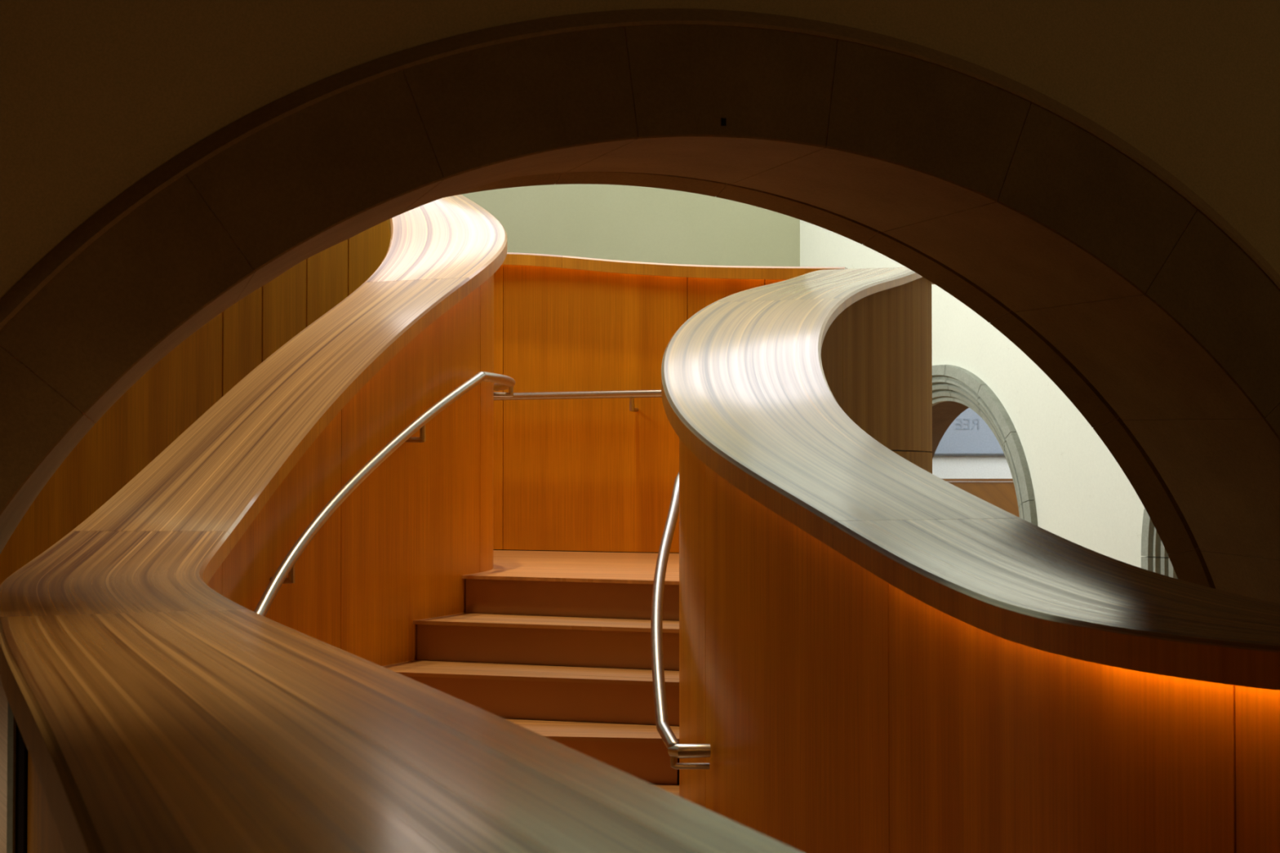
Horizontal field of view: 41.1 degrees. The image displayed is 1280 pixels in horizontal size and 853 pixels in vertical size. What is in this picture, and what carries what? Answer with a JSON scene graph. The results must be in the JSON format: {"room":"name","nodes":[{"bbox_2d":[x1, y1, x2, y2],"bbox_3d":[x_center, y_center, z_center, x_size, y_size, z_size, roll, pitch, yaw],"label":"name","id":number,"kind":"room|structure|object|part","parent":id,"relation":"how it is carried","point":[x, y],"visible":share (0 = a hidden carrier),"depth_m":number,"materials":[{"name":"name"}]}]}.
{"room":"museum staircase","nodes":[
{"label":"museum staircase","id":0,"kind":"room"},
{"bbox_2d":[461,183,799,266],"bbox_3d":[-2.616,-2.178,13.488,8.200,8.284,0.300,0,-1,-16],"label":"wall","id":1,"kind":"structure","parent":0,"point":[626,223],"depth_m":14.10,"materials":[{"name":"paint"}]},
{"bbox_2d":[0,0,1279,604],"bbox_3d":[2.295,-1.504,4.989,14.200,6.584,0.797,0,-1,-16],"label":"wall","id":2,"kind":"structure","parent":0,"point":[1096,181],"depth_m":4.01,"materials":[{"name":"paint"}]},
{"bbox_3d":[0.218,0.114,3.949,4.349,2.175,0.046,0,-1,-16],"label":"arch trim","id":3,"kind":"part","parent":2,"relation":"part of","materials":[{"name":"paint"}]},
{"bbox_2d":[932,455,1012,478],"bbox_3d":[5.100,-0.733,18.019,7.000,5.584,0.200,0,-1,0],"label":"wall","id":4,"kind":"structure","parent":0,"point":[943,466],"depth_m":17.89,"materials":[{"name":"white paint"}]},
{"bbox_2d":[800,219,1177,578],"bbox_3d":[2.987,-2.239,10.528,0.445,8.284,9.193,0,-1,-20],"label":"wall","id":5,"kind":"structure","parent":0,"point":[1068,483],"depth_m":11.15,"materials":[{"name":"beige paint"}]},
{"bbox_3d":[0.250,1.900,7.462,15.500,0.120,25.000,0,-1,0],"label":"floor","id":6,"kind":"structure","parent":0,"visible":0},
{"bbox_2d":[0,677,27,852],"bbox_3d":[-1.511,1.083,3.252,0.678,1.339,0.053,0,-1,0],"label":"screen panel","id":7,"kind":"object","parent":6,"relation":"on","point":[13,748],"visible":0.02,"depth_m":3.24,"materials":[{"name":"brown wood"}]},
{"bbox_3d":[-1.525,1.083,3.253,0.650,1.339,0.050,0,-1,0],"label":"panel","id":8,"kind":"part","parent":7,"relation":"part of","materials":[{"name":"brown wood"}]},
{"bbox_3d":[-1.179,1.083,3.258,0.015,1.339,0.040,0,-1,0],"label":"post","id":9,"kind":"part","parent":7,"relation":"part of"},
{"bbox_2d":[0,194,803,852],"bbox_3d":[-0.516,-0.372,3.941,3.554,4.276,11.556,1,-1,-30],"label":"parapet","id":10,"kind":"object","parent":6,"relation":"on","point":[153,707],"visible":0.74,"depth_m":4.66,"materials":[{"name":"brown wood"}]},
{"bbox_3d":[-0.570,1.041,1.821,0.035,1.363,3.138,0,-1,-22],"label":"panel","id":11,"kind":"part","parent":10,"relation":"part of","materials":[{"name":"brown wood"}]},
{"bbox_3d":[-2.873,-0.152,8.208,1.749,4.014,0.166,0,-1,-3],"label":"panel","id":12,"kind":"part","parent":10,"relation":"part of","materials":[{"name":"brown wood"}]},
{"bbox_3d":[-0.753,1.016,3.363,0.204,1.476,4.141,0,-1,-19],"label":"panel","id":13,"kind":"part","parent":10,"relation":"part of","materials":[{"name":"brown wood"}]},
{"bbox_3d":[-1.892,0.155,8.139,0.216,3.396,0.025,0,-1,21],"label":"panel","id":14,"kind":"part","parent":10,"relation":"part of","materials":[{"name":"brown wood"}]},
{"bbox_3d":[-1.224,0.825,5.763,0.056,1.958,0.838,0,-1,16],"label":"panel","id":15,"kind":"part","parent":10,"relation":"part of","materials":[{"name":"brown wood"}]},
{"bbox_3d":[-1.671,0.202,8.041,0.255,3.299,0.025,-1,-1,26],"label":"panel","id":16,"kind":"part","parent":10,"relation":"part of","materials":[{"name":"brown wood"}]},
{"bbox_3d":[-1.444,0.259,7.912,0.253,3.179,0.025,-1,-1,32],"label":"panel","id":17,"kind":"part","parent":10,"relation":"part of","materials":[{"name":"brown wood"}]},
{"bbox_3d":[-1.122,0.314,7.442,0.221,3.050,0.888,0,-1,-15],"label":"panel","id":18,"kind":"part","parent":10,"relation":"part of","materials":[{"name":"brown wood"}]},
{"bbox_2d":[253,371,515,617],"bbox_3d":[-0.939,0.383,6.295,0.289,1.241,2.974,0,-1,15],"label":"handrail","id":19,"kind":"object","parent":10,"relation":"attached to","point":[502,382],"visible":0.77,"depth_m":6.17,"materials":[{"name":"metal"}]},
{"bbox_3d":[-0.605,-0.193,7.350,0.129,0.046,0.831,0,-1,0],"label":"level rail","id":20,"kind":"part","parent":19,"relation":"part of","materials":[{"name":"metal"}]},
{"bbox_3d":[-0.874,0.572,6.635,0.041,2.501,1.026,-1,-1,24],"label":"panel","id":21,"kind":"part","parent":10,"relation":"part of","materials":[{"name":"brown wood"}]},
{"bbox_3d":[-0.659,0.537,7.211,0.026,2.594,0.204,0,-1,8],"label":"panel","id":22,"kind":"part","parent":10,"relation":"part of","materials":[{"name":"brown wood"}]},
{"bbox_3d":[-0.799,0.340,7.727,0.130,3.011,0.872,1,-1,-28],"label":"panel","id":23,"kind":"part","parent":10,"relation":"part of","materials":[{"name":"brown wood"}]},
{"bbox_2d":[382,550,679,796],"bbox_3d":[-0.579,1.227,7.444,3.478,1.224,6.107,0,-1,-22],"label":"staircase","id":24,"kind":"structure","parent":6,"relation":"on","point":[597,586],"depth_m":6.40,"materials":[{"name":"brown wood"}]},
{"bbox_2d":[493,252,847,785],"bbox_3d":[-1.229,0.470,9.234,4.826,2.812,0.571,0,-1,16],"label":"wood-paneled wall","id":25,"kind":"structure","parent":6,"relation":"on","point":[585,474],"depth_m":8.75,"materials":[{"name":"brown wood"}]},
{"bbox_3d":[-1.208,-0.124,9.070,1.034,1.538,0.025,0,-1,17],"label":"panel","id":26,"kind":"part","parent":25,"relation":"part of","materials":[{"name":"brown wood"}]},
{"bbox_2d":[493,389,662,412],"bbox_3d":[-0.453,-0.127,8.761,1.739,0.111,0.094,0,-1,18],"label":"handrail","id":27,"kind":"object","parent":25,"relation":"attached to","point":[632,394],"visible":0.46,"depth_m":8.66,"materials":[{"name":"metal"}]},
{"bbox_3d":[-0.459,-0.158,8.743,1.739,0.050,0.051,0,-1,18],"label":"rail","id":28,"kind":"part","parent":27,"relation":"part of","materials":[{"name":"metal"}]},
{"bbox_3d":[-0.236,-0.120,8.760,1.000,1.518,0.030,0,-1,18],"label":"panel","id":29,"kind":"part","parent":25,"relation":"part of","materials":[{"name":"brown wood"}]},
{"bbox_3d":[0.433,-0.075,8.552,0.395,1.418,0.022,0,-1,16],"label":"panel","id":30,"kind":"part","parent":25,"relation":"part of","materials":[{"name":"brown wood"}]},
{"bbox_3d":[0.823,-0.066,8.439,0.410,1.396,0.024,0,-1,17],"label":"panel","id":31,"kind":"part","parent":25,"relation":"part of","materials":[{"name":"brown wood"}]},
{"bbox_2d":[661,266,1279,852],"bbox_3d":[1.002,0.474,5.270,1.838,2.640,7.269,0,-1,-6],"label":"parapet","id":32,"kind":"object","parent":6,"relation":"on","point":[877,654],"visible":0.94,"depth_m":3.94,"materials":[{"name":"brown wood"}]},
{"bbox_3d":[0.183,0.703,5.849,0.061,2.205,0.939,0,-1,8],"label":"panel","id":33,"kind":"part","parent":32,"relation":"part of","materials":[{"name":"brown wood"}]},
{"bbox_2d":[650,471,711,769],"bbox_3d":[0.302,0.202,6.271,0.316,1.601,2.929,0,-1,10],"label":"handrail","id":34,"kind":"object","parent":32,"relation":"attached to","point":[676,750],"visible":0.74,"depth_m":5.20,"materials":[{"name":"metal"}]},
{"bbox_3d":[0.284,0.159,6.341,0.239,1.512,2.812,0,-1,13],"label":"rail","id":35,"kind":"part","parent":34,"relation":"part of","materials":[{"name":"metal"}]},
{"bbox_3d":[0.165,0.839,5.153,0.031,1.906,0.450,0,-1,-8],"label":"panel","id":36,"kind":"part","parent":32,"relation":"part of","materials":[{"name":"brown wood"}]},
{"bbox_3d":[0.373,0.893,4.382,0.046,1.764,1.145,0,-1,-19],"label":"panel","id":37,"kind":"part","parent":32,"relation":"part of","materials":[{"name":"brown wood"}]},
{"bbox_3d":[0.632,-0.205,6.124,0.063,0.561,1.034,0,-1,14],"label":"panel","id":38,"kind":"part","parent":32,"relation":"part of","materials":[{"name":"brown wood"}]},
{"bbox_3d":[1.178,-0.318,7.745,0.100,0.854,2.378,0,-1,18],"label":"panel","id":39,"kind":"part","parent":32,"relation":"part of","materials":[{"name":"brown wood"}]},
{"bbox_3d":[1.178,0.979,7.718,0.100,1.732,2.378,0,-1,18],"label":"panel","id":40,"kind":"part","parent":32,"relation":"part of","materials":[{"name":"brown wood"}]},
{"bbox_3d":[0.735,1.014,3.235,0.071,1.476,1.253,0,-1,-16],"label":"panel","id":41,"kind":"part","parent":32,"relation":"part of","materials":[{"name":"brown wood"}]},
{"bbox_3d":[1.433,1.035,2.175,1.369,1.390,0.077,-1,-2,40],"label":"panel","id":42,"kind":"part","parent":32,"relation":"part of","materials":[{"name":"brown wood"}]},
{"bbox_2d":[941,478,1019,517],"bbox_3d":[4.400,1.272,16.720,4.400,1.521,0.315,0,-1,0],"label":"parapet","id":43,"kind":"object","parent":6,"relation":"on","point":[999,492],"visible":0.02,"depth_m":16.59,"materials":[{"name":"brown wood"}]},
{"bbox_3d":[5.400,-3.698,12.130,6.800,0.100,12.100,0,-1,0],"label":"ceiling","id":44,"kind":"structure","parent":0,"visible":0},
{"bbox_2d":[933,408,1004,455],"bbox_3d":[4.138,-1.611,17.900,2.185,3.832,0.035,0,-1,0],"label":"banner","id":45,"kind":"object","parent":44,"relation":"hanging from","point":[968,434],"visible":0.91,"depth_m":17.86,"materials":[{"name":"white fabric"}]},
{"bbox_3d":[4.138,0.294,17.860,2.185,0.020,0.035,0,-1,0],"label":"rod","id":46,"kind":"part","parent":45,"relation":"part of","materials":[{"name":"silver metal"}]}
]}

